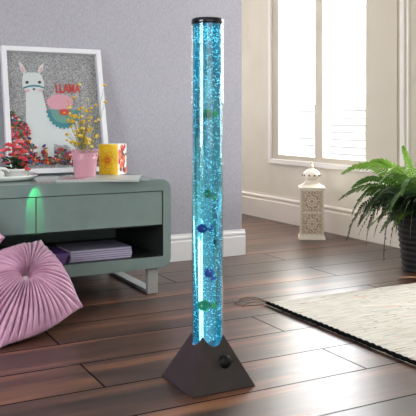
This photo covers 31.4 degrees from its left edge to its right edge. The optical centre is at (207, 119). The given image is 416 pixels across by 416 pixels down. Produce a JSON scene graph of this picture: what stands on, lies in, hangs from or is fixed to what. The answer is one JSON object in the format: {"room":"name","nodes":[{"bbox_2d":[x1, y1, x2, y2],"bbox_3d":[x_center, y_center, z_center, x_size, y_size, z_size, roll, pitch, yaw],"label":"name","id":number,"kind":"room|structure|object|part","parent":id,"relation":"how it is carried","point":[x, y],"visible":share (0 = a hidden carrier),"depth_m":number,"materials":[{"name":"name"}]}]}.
{"room":"living room","nodes":[
{"label":"living room","id":0,"kind":"room"},
{"bbox_2d":[0,0,241,234],"bbox_3d":[-2.774,-0.530,5.281,4.830,2.800,3.670,0,0,-28],"label":"wall","id":1,"kind":"structure","parent":0,"point":[146,46],"depth_m":4.50,"materials":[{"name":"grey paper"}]},
{"bbox_2d":[170,229,245,261],"bbox_3d":[-1.860,0.788,3.678,4.748,0.164,0.018,0,0,-28],"label":"baseboard","id":2,"kind":"structure","parent":1,"relation":"attached to","point":[233,241],"depth_m":4.70,"materials":[{"name":"white paint"}]},
{"bbox_2d":[0,214,415,415],"bbox_3d":[-0.599,0.920,2.737,6.300,0.100,10.200,0,0,-28],"label":"floor","id":3,"kind":"structure","parent":0,"point":[110,356],"depth_m":2.84,"materials":[{"name":"brown wood"}]},
{"bbox_2d":[0,240,82,347],"bbox_3d":[-0.775,0.704,3.090,0.398,0.331,0.458,0,0,43],"label":"velvet cushion","id":4,"kind":"object","parent":3,"relation":"on","point":[37,292],"visible":1,"depth_m":3.00,"materials":[{"name":"pink fabric"}]},
{"bbox_2d":[0,173,170,293],"bbox_3d":[-0.945,0.583,3.708,1.355,0.574,0.680,0,0,-28],"label":"media cabinet","id":5,"kind":"object","parent":3,"relation":"on","point":[137,215],"visible":0.8,"depth_m":3.59,"materials":[{"name":"green paint"}]},
{"bbox_3d":[-1.075,0.440,3.270,0.626,0.166,0.018,0,0,-28],"label":"drawer","id":6,"kind":"part","parent":5,"relation":"part of","materials":[{"name":"green paint"}]},
{"bbox_2d":[0,171,37,180],"bbox_3d":[-1.036,0.282,3.671,0.380,0.027,0.380,0,0,-28],"label":"round tray","id":7,"kind":"object","parent":5,"relation":"on","point":[31,175],"visible":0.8,"depth_m":3.56,"materials":[{"name":"white ceramic"}]},
{"bbox_2d":[0,167,9,175],"bbox_3d":[-1.025,0.255,3.502,0.145,0.067,0.130,0,0,-28],"label":"cup","id":8,"kind":"object","parent":7,"relation":"on","point":[1,168],"visible":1,"depth_m":3.48,"materials":[{"name":"white ceramic"}]},
{"bbox_2d":[0,138,31,176],"bbox_3d":[-0.944,0.190,3.621,0.158,0.198,0.144,0,0,-28],"label":"flowering plant","id":9,"kind":"object","parent":7,"relation":"on","point":[20,169],"visible":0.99,"depth_m":3.60,"materials":[{"name":"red plant"}]},
{"bbox_3d":[-0.937,0.262,3.620,0.130,0.053,0.130,0,0,-28],"label":"flower pot","id":10,"kind":"part","parent":9,"relation":"part of","materials":[{"name":"white ceramic"}]},
{"bbox_2d":[0,45,107,174],"bbox_3d":[-0.845,-0.057,4.107,0.570,0.702,0.202,0,0,-28],"label":"picture frame","id":11,"kind":"object","parent":5,"relation":"on","point":[38,83],"visible":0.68,"depth_m":4.10,"materials":[{"name":"white wood"}]},
{"bbox_2d":[18,61,79,160],"bbox_3d":[-0.870,-0.049,4.104,0.329,0.567,0.006,0,-14,-28],"label":"artwork","id":12,"kind":"object","parent":11,"relation":"attached to","point":[45,88],"depth_m":4.10,"materials":[{"name":"white"}]},
{"bbox_3d":[-1.100,0.517,4.001,1.271,0.328,0.010,0,0,-28],"label":"panel","id":13,"kind":"part","parent":5,"relation":"part of","materials":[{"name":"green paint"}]},
{"bbox_2d":[56,175,141,181],"bbox_3d":[-0.534,0.290,3.686,0.392,0.010,0.300,0,0,-2],"label":"magazine","id":14,"kind":"object","parent":5,"relation":"on","point":[67,178],"visible":1,"depth_m":3.61,"materials":[{"name":"grey paper"}]},
{"bbox_2d":[71,149,98,176],"bbox_3d":[-0.618,0.215,3.720,0.138,0.139,0.138,0,0,-28],"label":"pot","id":15,"kind":"object","parent":14,"relation":"on","point":[84,164],"visible":0.91,"depth_m":3.67,"materials":[{"name":"pink ceramic"}]},
{"bbox_2d":[63,83,107,152],"bbox_3d":[-0.612,0.001,3.726,0.238,0.368,0.099,0,0,3],"label":"dried flowers","id":16,"kind":"object","parent":15,"relation":"on","point":[85,142],"visible":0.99,"depth_m":3.71,"materials":[{"name":"yellow plant"}]},
{"bbox_2d":[99,143,126,174],"bbox_3d":[-0.501,0.205,3.892,0.111,0.160,0.116,0,0,17],"label":"printed box","id":17,"kind":"object","parent":14,"relation":"on","point":[112,156],"visible":1,"depth_m":3.84,"materials":[{"name":"yellow cardboard"}]},
{"bbox_2d":[99,144,117,174],"bbox_3d":[-0.518,0.205,3.840,0.106,0.158,0.008,0,0,17],"label":"print","id":18,"kind":"object","parent":17,"relation":"attached to","point":[108,153],"depth_m":3.84,"materials":[{"name":"yellow paper"}]},
{"bbox_2d":[118,144,126,172],"bbox_3d":[-0.448,0.203,3.880,0.003,0.157,0.107,0,0,17],"label":"print","id":19,"kind":"object","parent":17,"relation":"attached to","point":[120,152],"depth_m":3.88},
{"bbox_2d":[67,255,130,262],"bbox_3d":[-0.575,0.675,3.705,0.315,0.010,0.235,0,0,-27],"label":"magazine","id":20,"kind":"object","parent":5,"relation":"in","point":[126,256],"visible":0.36,"depth_m":3.60,"materials":[{"name":"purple paper"}]},
{"bbox_2d":[67,253,131,259],"bbox_3d":[-0.571,0.665,3.705,0.315,0.010,0.235,0,0,-28],"label":"magazine","id":21,"kind":"object","parent":20,"relation":"on","point":[124,254],"visible":0.36,"depth_m":3.60,"materials":[{"name":"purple paper"}]},
{"bbox_2d":[68,251,131,257],"bbox_3d":[-0.571,0.654,3.706,0.315,0.010,0.235,0,0,-28],"label":"magazine","id":22,"kind":"object","parent":21,"relation":"on","point":[122,252],"visible":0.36,"depth_m":3.60,"materials":[{"name":"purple paper"}]},
{"bbox_2d":[69,248,131,255],"bbox_3d":[-0.573,0.644,3.704,0.315,0.010,0.235,0,0,-28],"label":"magazine","id":23,"kind":"object","parent":22,"relation":"on","point":[119,250],"visible":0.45,"depth_m":3.60,"materials":[{"name":"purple paper"}]},
{"bbox_2d":[56,240,130,253],"bbox_3d":[-0.575,0.633,3.708,0.315,0.010,0.235,0,0,-28],"label":"magazine","id":24,"kind":"object","parent":23,"relation":"on","point":[93,246],"visible":1,"depth_m":3.67,"materials":[{"name":"grey paper"}]},
{"bbox_3d":[-0.514,0.440,3.566,0.635,0.166,0.018,0,0,-28],"label":"drawer","id":25,"kind":"part","parent":5,"relation":"part of","materials":[{"name":"green paint"}]},
{"bbox_3d":[-0.852,0.675,3.548,0.290,0.011,0.221,0,0,-28],"label":"magazine","id":26,"kind":"object","parent":5,"relation":"in","visible":0},
{"bbox_3d":[-0.848,0.663,3.550,0.290,0.011,0.221,0,0,-28],"label":"magazine","id":27,"kind":"object","parent":26,"relation":"on","visible":0},
{"bbox_3d":[-0.845,0.652,3.552,0.290,0.011,0.221,0,0,-28],"label":"magazine","id":28,"kind":"object","parent":27,"relation":"on","visible":0},
{"bbox_2d":[47,246,68,256],"bbox_3d":[-0.841,0.640,3.553,0.290,0.011,0.221,0,0,-28],"label":"magazine","id":29,"kind":"object","parent":28,"relation":"on","point":[55,250],"visible":0.3,"depth_m":3.57,"materials":[{"name":"purple paper"}]},
{"bbox_2d":[162,17,254,398],"bbox_3d":[-0.002,0.266,2.464,0.229,1.208,0.229,0,0,-28],"label":"lamp","id":30,"kind":"object","parent":3,"relation":"on","point":[206,364],"visible":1,"depth_m":2.42,"materials":[{"name":"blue plastic"}]},
{"bbox_3d":[0.057,0.784,2.400,0.042,0.043,0.036,0,0,-28],"label":"control knob","id":31,"kind":"part","parent":30,"relation":"part of","materials":[{"name":"black plastic"}]},
{"bbox_2d":[298,161,325,239],"bbox_3d":[0.764,0.587,5.460,0.194,0.566,0.194,0,0,6],"label":"lantern","id":32,"kind":"object","parent":3,"relation":"on","point":[311,191],"visible":1,"depth_m":5.38,"materials":[{"name":"white metal"}]},
{"bbox_3d":[0.683,0.674,5.468,0.008,0.340,0.170,0,0,6],"label":"pierced panel","id":33,"kind":"part","parent":32,"relation":"part of","materials":[{"name":"beige metal"}]},
{"bbox_3d":[0.756,0.674,5.379,0.170,0.340,0.008,0,0,6],"label":"pierced panel","id":34,"kind":"part","parent":32,"relation":"part of","materials":[{"name":"beige metal"}]},
{"bbox_2d":[234,283,415,365],"bbox_3d":[1.382,0.859,2.907,1.682,0.023,2.351,0,0,-28],"label":"woven rug","id":35,"kind":"object","parent":3,"relation":"on","point":[382,319],"visible":1,"depth_m":3.28,"materials":[{"name":"fabric"}]},
{"bbox_3d":[0.788,0.857,2.506,0.022,0.020,2.197,0,0,-28],"label":"edge cord","id":36,"kind":"part","parent":35,"relation":"part of","materials":[{"name":"black fabric"}]},
{"bbox_2d":[339,145,415,272],"bbox_3d":[1.112,0.505,4.198,0.900,0.730,0.708,0,0,-38],"label":"potted fern","id":37,"kind":"object","parent":3,"relation":"on","point":[402,199],"visible":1,"depth_m":4.13,"materials":[{"name":"green plant"}]},
{"bbox_2d":[397,215,415,272],"bbox_3d":[1.261,0.705,4.300,0.342,0.331,0.342,0,0,-28],"label":"pot","id":38,"kind":"object","parent":37,"relation":"attached to","point":[407,244],"depth_m":4.22,"materials":[{"name":"black ceramic"}]},
{"bbox_2d":[242,0,415,212],"bbox_3d":[1.930,-0.530,4.074,0.180,2.800,10.200,0,0,-28],"label":"wall","id":39,"kind":"structure","parent":0,"point":[258,175],"depth_m":6.55,"materials":[{"name":"beige paint"}]},
{"bbox_2d":[242,189,399,247],"bbox_3d":[1.864,0.759,3.983,0.022,0.222,9.900,0,0,-28],"label":"baseboard","id":40,"kind":"structure","parent":39,"relation":"attached to","point":[337,218],"depth_m":5.72,"materials":[{"name":"beige paint"}]},
{"bbox_2d":[268,0,405,174],"bbox_3d":[0.960,-0.691,5.751,0.088,2.138,1.698,0,0,-28],"label":"window","id":41,"kind":"structure","parent":39,"relation":"in","point":[385,19],"depth_m":5.31,"materials":[{"name":"white paint"}]},
{"bbox_3d":[1.218,-0.691,5.194,0.012,2.034,0.325,0,0,-28],"label":"shutter panel","id":42,"kind":"part","parent":41,"relation":"part of","materials":[{"name":"beige paint"}]},
{"bbox_2d":[406,0,415,175],"bbox_3d":[1.732,-0.691,4.289,0.088,2.138,1.565,0,0,-28],"label":"window","id":43,"kind":"structure","parent":39,"relation":"in","point":[410,4],"depth_m":4.92,"materials":[{"name":"white paint"}]},
{"bbox_3d":[1.740,-0.691,4.293,0.070,2.094,1.521,0,0,-28],"label":"frame","id":44,"kind":"part","parent":43,"relation":"part of","materials":[{"name":"beige paint"}]},
{"bbox_3d":[1.453,-0.691,4.750,0.012,2.074,0.410,0,0,-28],"label":"shutter panel","id":45,"kind":"part","parent":43,"relation":"part of","materials":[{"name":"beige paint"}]},
{"label":"outside","id":46,"kind":"structure","parent":0,"visible":0},
{"bbox_3d":[5.576,0.940,8.603,10.100,0.100,22.000,0,0,-28],"label":"ground","id":47,"kind":"structure","parent":46,"visible":0},
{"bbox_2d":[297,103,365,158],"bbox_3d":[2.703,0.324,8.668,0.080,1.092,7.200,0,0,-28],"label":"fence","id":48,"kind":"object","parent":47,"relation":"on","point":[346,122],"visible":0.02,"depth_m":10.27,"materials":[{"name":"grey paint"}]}
]}

